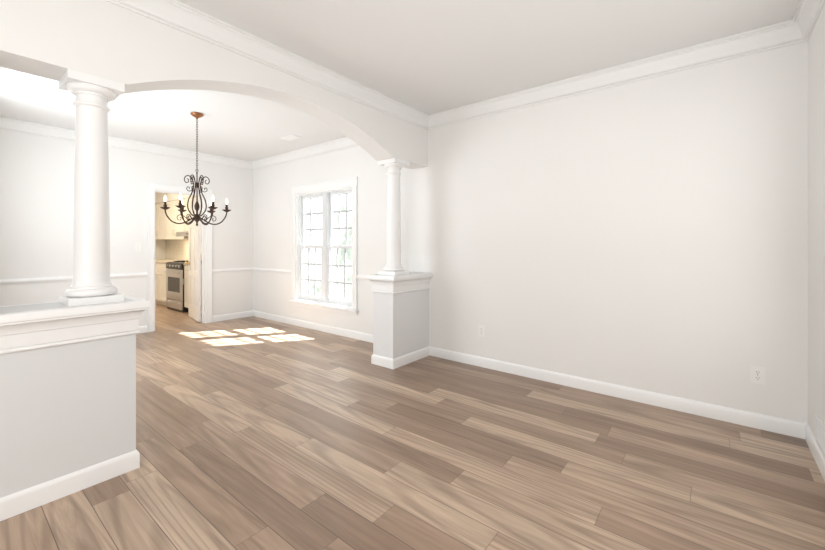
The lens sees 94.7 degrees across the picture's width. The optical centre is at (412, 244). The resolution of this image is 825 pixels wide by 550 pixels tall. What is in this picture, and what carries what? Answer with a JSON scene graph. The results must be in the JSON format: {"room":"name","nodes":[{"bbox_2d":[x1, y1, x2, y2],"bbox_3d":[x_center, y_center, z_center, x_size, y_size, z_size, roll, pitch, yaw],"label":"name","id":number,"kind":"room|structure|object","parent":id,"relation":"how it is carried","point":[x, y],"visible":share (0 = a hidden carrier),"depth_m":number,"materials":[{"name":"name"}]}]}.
{"room":"empty living room","nodes":[
{"label":"empty living room","id":0,"kind":"room"},
{"bbox_2d":[0,130,252,325],"bbox_3d":[-3.921,-0.099,5.432,0.120,2.705,3.400,0,0,38],"label":"wall","id":1,"kind":"structure","parent":0,"point":[36,201],"depth_m":5.15,"materials":[{"name":"white paint"}]},
{"bbox_2d":[0,117,250,169],"bbox_3d":[-3.847,-1.383,5.367,0.075,0.135,3.210,0,0,39],"label":"crown molding","id":2,"kind":"structure","parent":1,"relation":"attached to","point":[29,128],"depth_m":5.27,"materials":[{"name":"white paint"}]},
{"bbox_2d":[138,325,147,333],"bbox_3d":[-4.360,1.204,4.773,0.014,0.100,1.762,0,0,39],"label":"baseboard","id":3,"kind":"structure","parent":1,"relation":"attached to","point":[143,329],"depth_m":5.42,"materials":[{"name":"paint"}]},
{"bbox_2d":[147,183,211,331],"bbox_3d":[-3.582,0.179,5.850,0.162,2.150,0.893,0,0,38],"label":"door frame","id":4,"kind":"structure","parent":1,"relation":"attached to","point":[152,188],"depth_m":5.76,"materials":[{"name":"paint"}]},
{"bbox_2d":[185,196,200,321],"bbox_3d":[-3.656,0.227,6.428,0.683,2.030,0.199,0,0,38],"label":"door leaf","id":5,"kind":"structure","parent":1,"relation":"in","point":[194,271],"depth_m":6.36,"materials":[{"name":"paint"}]},
{"bbox_2d":[212,310,251,321],"bbox_3d":[-3.045,1.204,6.425,0.014,0.100,0.675,0,0,39],"label":"baseboard","id":6,"kind":"structure","parent":1,"relation":"attached to","point":[223,317],"depth_m":6.41,"materials":[{"name":"paint"}]},
{"bbox_2d":[155,240,165,258],"bbox_3d":[-7.126,-0.099,7.981,0.150,2.705,3.400,0,0,38],"label":"wall","id":7,"kind":"structure","parent":0,"point":[160,249],"depth_m":9.17,"materials":[{"name":"white paint"}]},
{"bbox_2d":[0,0,428,497],"bbox_3d":[-1.539,-0.099,2.387,0.280,2.705,5.200,0,0,38],"label":"wall","id":8,"kind":"structure","parent":0,"point":[67,409],"depth_m":2.04,"materials":[{"name":"white paint"}]},
{"bbox_2d":[0,450,139,520],"bbox_3d":[-2.283,1.204,1.214,0.014,0.100,2.379,0,0,39],"label":"baseboard","id":9,"kind":"structure","parent":8,"relation":"attached to","point":[22,501],"depth_m":1.90,"materials":[{"name":"paint"}]},
{"bbox_2d":[0,295,149,354],"bbox_3d":[-1.835,0.406,2.015,0.388,0.185,0.649,0,0,38],"label":"trim","id":10,"kind":"structure","parent":8,"relation":"attached to","point":[29,330],"depth_m":1.90,"materials":[{"name":"paint"}]},
{"bbox_2d":[58,69,124,306],"bbox_3d":[-1.769,-0.291,2.097,0.238,1.210,0.238,0,0,38],"label":"column","id":11,"kind":"structure","parent":10,"relation":"on","point":[94,97],"depth_m":2.04,"materials":[{"name":"paint"}]},
{"bbox_2d":[105,0,432,129],"bbox_3d":[-1.415,-1.383,2.288,0.075,0.135,5.200,0,0,39],"label":"crown molding","id":12,"kind":"structure","parent":8,"relation":"attached to","point":[199,24],"depth_m":2.71,"materials":[{"name":"white paint"}]},
{"bbox_2d":[371,354,387,365],"bbox_3d":[-0.245,1.204,4.249,0.014,0.100,0.594,0,0,39],"label":"baseboard","id":13,"kind":"structure","parent":8,"relation":"attached to","point":[375,359],"depth_m":3.97,"materials":[{"name":"paint"}]},
{"bbox_2d":[366,271,432,293],"bbox_3d":[-0.130,0.406,4.158,0.388,0.185,0.674,0,0,38],"label":"trim","id":14,"kind":"structure","parent":8,"relation":"attached to","point":[385,284],"depth_m":3.96,"materials":[{"name":"paint"}]},
{"bbox_2d":[378,158,408,275],"bbox_3d":[-0.200,-0.291,4.069,0.238,1.210,0.238,0,0,38],"label":"column","id":15,"kind":"structure","parent":14,"relation":"on","point":[393,167],"depth_m":4.00,"materials":[{"name":"paint"}]},
{"bbox_2d":[388,347,427,368],"bbox_3d":[-0.015,1.204,4.066,0.014,0.100,0.594,0,0,39],"label":"baseboard","id":16,"kind":"structure","parent":8,"relation":"attached to","point":[397,362],"depth_m":4.01,"materials":[{"name":"paint"}]},
{"bbox_2d":[0,0,799,161],"bbox_3d":[-3.347,-1.501,3.825,11.240,0.100,5.500,0,0,38],"label":"ceiling","id":17,"kind":"structure","parent":0,"point":[429,57],"depth_m":2.85,"materials":[{"name":"white paint"}]},
{"bbox_2d":[160,112,230,225],"bbox_3d":[-2.379,-0.829,4.195,0.677,1.241,0.641,0,0,38],"label":"chandelier","id":18,"kind":"object","parent":17,"relation":"hanging from","point":[212,207],"visible":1,"depth_m":4.17,"materials":[{"name":"brown metal"}]},
{"bbox_2d":[280,134,300,140],"bbox_3d":[-1.645,-1.445,5.129,0.266,0.010,0.156,0,0,38],"label":"ceiling vent","id":19,"kind":"object","parent":17,"relation":"in","point":[291,137],"visible":0.94,"depth_m":5.11,"materials":[{"name":"white metal"}]},
{"bbox_2d":[0,303,824,549],"bbox_3d":[-3.347,1.304,3.825,11.240,0.100,5.500,0,0,38],"label":"floor","id":20,"kind":"structure","parent":0,"point":[254,433],"depth_m":2.15,"materials":[{"name":"brown wood"}]},
{"bbox_2d":[155,263,166,305],"bbox_3d":[-5.055,0.814,8.094,1.066,0.880,0.636,0,0,38],"label":"base cabinet","id":21,"kind":"object","parent":20,"relation":"on","point":[160,282],"depth_m":7.79,"materials":[{"name":"white paint"}]},
{"bbox_2d":[155,259,187,262],"bbox_3d":[-5.425,0.354,8.382,2.004,0.040,0.646,0,0,38],"label":"countertop","id":22,"kind":"structure","parent":21,"relation":"on","point":[156,260],"depth_m":8.19,"materials":[{"name":"beige stone"}]},
{"bbox_2d":[164,256,201,312],"bbox_3d":[-4.364,0.744,7.477,0.760,1.020,0.710,0,0,38],"label":"range","id":23,"kind":"object","parent":20,"relation":"on","point":[174,271],"visible":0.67,"depth_m":7.18,"materials":[{"name":"silver metal"}]},
{"bbox_2d":[183,262,201,312],"bbox_3d":[-3.914,0.794,7.166,0.308,0.920,0.669,0,0,38],"label":"base cabinet","id":24,"kind":"object","parent":20,"relation":"on","point":[185,281],"visible":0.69,"depth_m":6.98,"materials":[{"name":"white paint"}]},
{"bbox_2d":[179,41,807,423],"bbox_3d":[-1.681,-0.099,5.918,11.240,2.705,0.150,0,0,38],"label":"wall","id":25,"kind":"structure","parent":0,"point":[650,234],"depth_m":3.13,"materials":[{"name":"white paint"}]},
{"bbox_2d":[155,203,162,238],"bbox_3d":[-5.699,-0.536,8.792,1.066,0.820,0.346,0,0,38],"label":"upper cabinet","id":26,"kind":"object","parent":25,"relation":"attached to","point":[158,211],"depth_m":8.62,"materials":[{"name":"white paint"}]},
{"bbox_2d":[155,192,195,203],"bbox_3d":[-4.908,-1.159,8.156,3.096,0.415,0.356,0,0,38],"label":"soffit beam","id":27,"kind":"structure","parent":25,"relation":"attached to","point":[159,197],"depth_m":8.26,"materials":[{"name":"white paint"}]},
{"bbox_2d":[163,199,201,238],"bbox_3d":[-4.965,-0.536,8.208,1.066,0.820,0.346,0,0,38],"label":"upper cabinet","id":28,"kind":"object","parent":25,"relation":"attached to","point":[166,228],"depth_m":8.15,"materials":[{"name":"white paint"}]},
{"bbox_2d":[166,239,201,259],"bbox_3d":[-4.798,0.104,8.294,3.096,0.450,0.009,0,0,38],"label":"backsplash","id":29,"kind":"structure","parent":25,"relation":"attached to","point":[176,249],"depth_m":8.80,"materials":[{"name":"tile"}]},
{"bbox_2d":[184,197,194,231],"bbox_3d":[-4.251,-0.596,7.619,0.760,0.700,0.379,0,0,38],"label":"upper cabinet","id":30,"kind":"object","parent":25,"relation":"attached to","point":[185,215],"visible":0.1,"depth_m":7.69,"materials":[{"name":"white paint"}]},
{"bbox_2d":[176,231,187,236],"bbox_3d":[-4.288,-0.213,7.572,0.792,0.091,0.499,0,0,38],"label":"range hood","id":31,"kind":"object","parent":30,"relation":"attached to","point":[178,234],"visible":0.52,"depth_m":7.45,"materials":[{"name":"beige metal"}]},
{"bbox_2d":[251,137,358,170],"bbox_3d":[-1.439,-1.383,5.581,3.580,0.135,0.075,0,0,39],"label":"crown molding","id":32,"kind":"structure","parent":25,"relation":"attached to","point":[342,143],"depth_m":5.71,"materials":[{"name":"white paint"}]},
{"bbox_2d":[252,310,372,342],"bbox_3d":[-1.427,1.204,5.611,3.560,0.100,0.014,0,0,39],"label":"baseboard","id":33,"kind":"structure","parent":25,"relation":"attached to","point":[315,326],"depth_m":5.58,"materials":[{"name":"paint"}]},
{"bbox_2d":[289,177,358,314],"bbox_3d":[-1.278,0.017,5.562,1.511,1.841,0.205,0,0,38],"label":"window unit","id":34,"kind":"structure","parent":25,"relation":"in","point":[327,243],"depth_m":5.55,"materials":[{"name":"paint"}]},
{"bbox_2d":[478,325,484,336],"bbox_3d":[0.711,0.884,3.914,0.076,0.120,0.008,0,0,38],"label":"electrical outlet","id":35,"kind":"object","parent":25,"relation":"attached to","point":[481,330],"visible":1,"depth_m":3.91,"materials":[{"name":"white plastic"}]},
{"bbox_2d":[429,21,788,128],"bbox_3d":[1.344,-1.383,3.369,2.850,0.135,0.075,0,0,39],"label":"crown molding","id":36,"kind":"structure","parent":25,"relation":"attached to","point":[774,36],"depth_m":3.04,"materials":[{"name":"white paint"}]},
{"bbox_2d":[428,346,799,437],"bbox_3d":[1.355,1.204,3.398,2.990,0.100,0.014,0,0,39],"label":"baseboard","id":37,"kind":"structure","parent":25,"relation":"attached to","point":[736,416],"depth_m":3.03,"materials":[{"name":"paint"}]},
{"bbox_2d":[750,365,764,384],"bbox_3d":[2.362,0.889,2.600,0.076,0.120,0.008,0,0,38],"label":"electrical outlet","id":38,"kind":"object","parent":25,"relation":"attached to","point":[757,374],"visible":1,"depth_m":2.60,"materials":[{"name":"white plastic"}]},
{"bbox_2d":[808,5,824,438],"bbox_3d":[0.946,-0.099,0.314,0.150,2.705,5.350,0,0,38],"label":"wall","id":39,"kind":"structure","parent":0,"point":[816,222],"depth_m":2.24,"materials":[{"name":"white paint"}]},
{"bbox_2d":[789,0,824,45],"bbox_3d":[0.905,-1.383,0.443,0.075,0.135,5.200,0,0,39],"label":"crown molding","id":40,"kind":"structure","parent":39,"relation":"attached to","point":[801,27],"depth_m":2.34,"materials":[{"name":"white paint"}]},
{"bbox_2d":[800,422,824,480],"bbox_3d":[0.929,1.204,0.424,0.014,0.100,5.200,0,0,39],"label":"baseboard","id":41,"kind":"structure","parent":39,"relation":"attached to","point":[806,433],"depth_m":2.25,"materials":[{"name":"paint"}]},
{"bbox_2d":[816,413,824,457],"bbox_3d":[2.213,1.064,2.035,0.011,0.160,0.480,0,0,38],"label":"air vent","id":42,"kind":"object","parent":39,"relation":"in","point":[820,433],"visible":1,"depth_m":2.12,"materials":[{"name":"white paint"}]},
{"label":"outside","id":43,"kind":"structure","parent":0,"visible":0},
{"bbox_2d":[305,193,351,300],"bbox_3d":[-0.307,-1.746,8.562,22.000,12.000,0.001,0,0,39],"label":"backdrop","id":44,"kind":"structure","parent":43,"point":[341,251],"depth_m":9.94,"materials":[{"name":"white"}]},
{"bbox_3d":[-5.233,-0.099,4.208,7.810,2.705,0.150,0,0,39],"label":"wall","id":45,"kind":"structure","parent":0,"visible":0},
{"bbox_2d":[0,272,147,284],"bbox_3d":[-4.357,0.426,4.770,0.022,0.066,1.762,0,0,39],"label":"trim","id":46,"kind":"structure","parent":45,"relation":"attached to","point":[68,278],"depth_m":4.67,"materials":[{"name":"paint"}]},
{"bbox_2d":[212,267,252,272],"bbox_3d":[-3.043,0.426,6.422,0.022,0.066,0.675,0,0,39],"label":"trim","id":47,"kind":"structure","parent":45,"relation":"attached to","point":[248,268],"depth_m":6.41,"materials":[{"name":"paint"}]},
{"bbox_2d":[253,267,290,273],"bbox_3d":[-2.356,0.426,6.345,1.192,0.066,0.022,0,0,39],"label":"trim","id":48,"kind":"structure","parent":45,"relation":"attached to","point":[284,271],"depth_m":6.32,"materials":[{"name":"paint"}]},
{"bbox_2d":[356,274,367,279],"bbox_3d":[-0.388,0.426,4.780,0.897,0.066,0.022,0,0,39],"label":"trim","id":49,"kind":"structure","parent":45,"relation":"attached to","point":[360,277],"depth_m":5.00,"materials":[{"name":"paint"}]}
]}

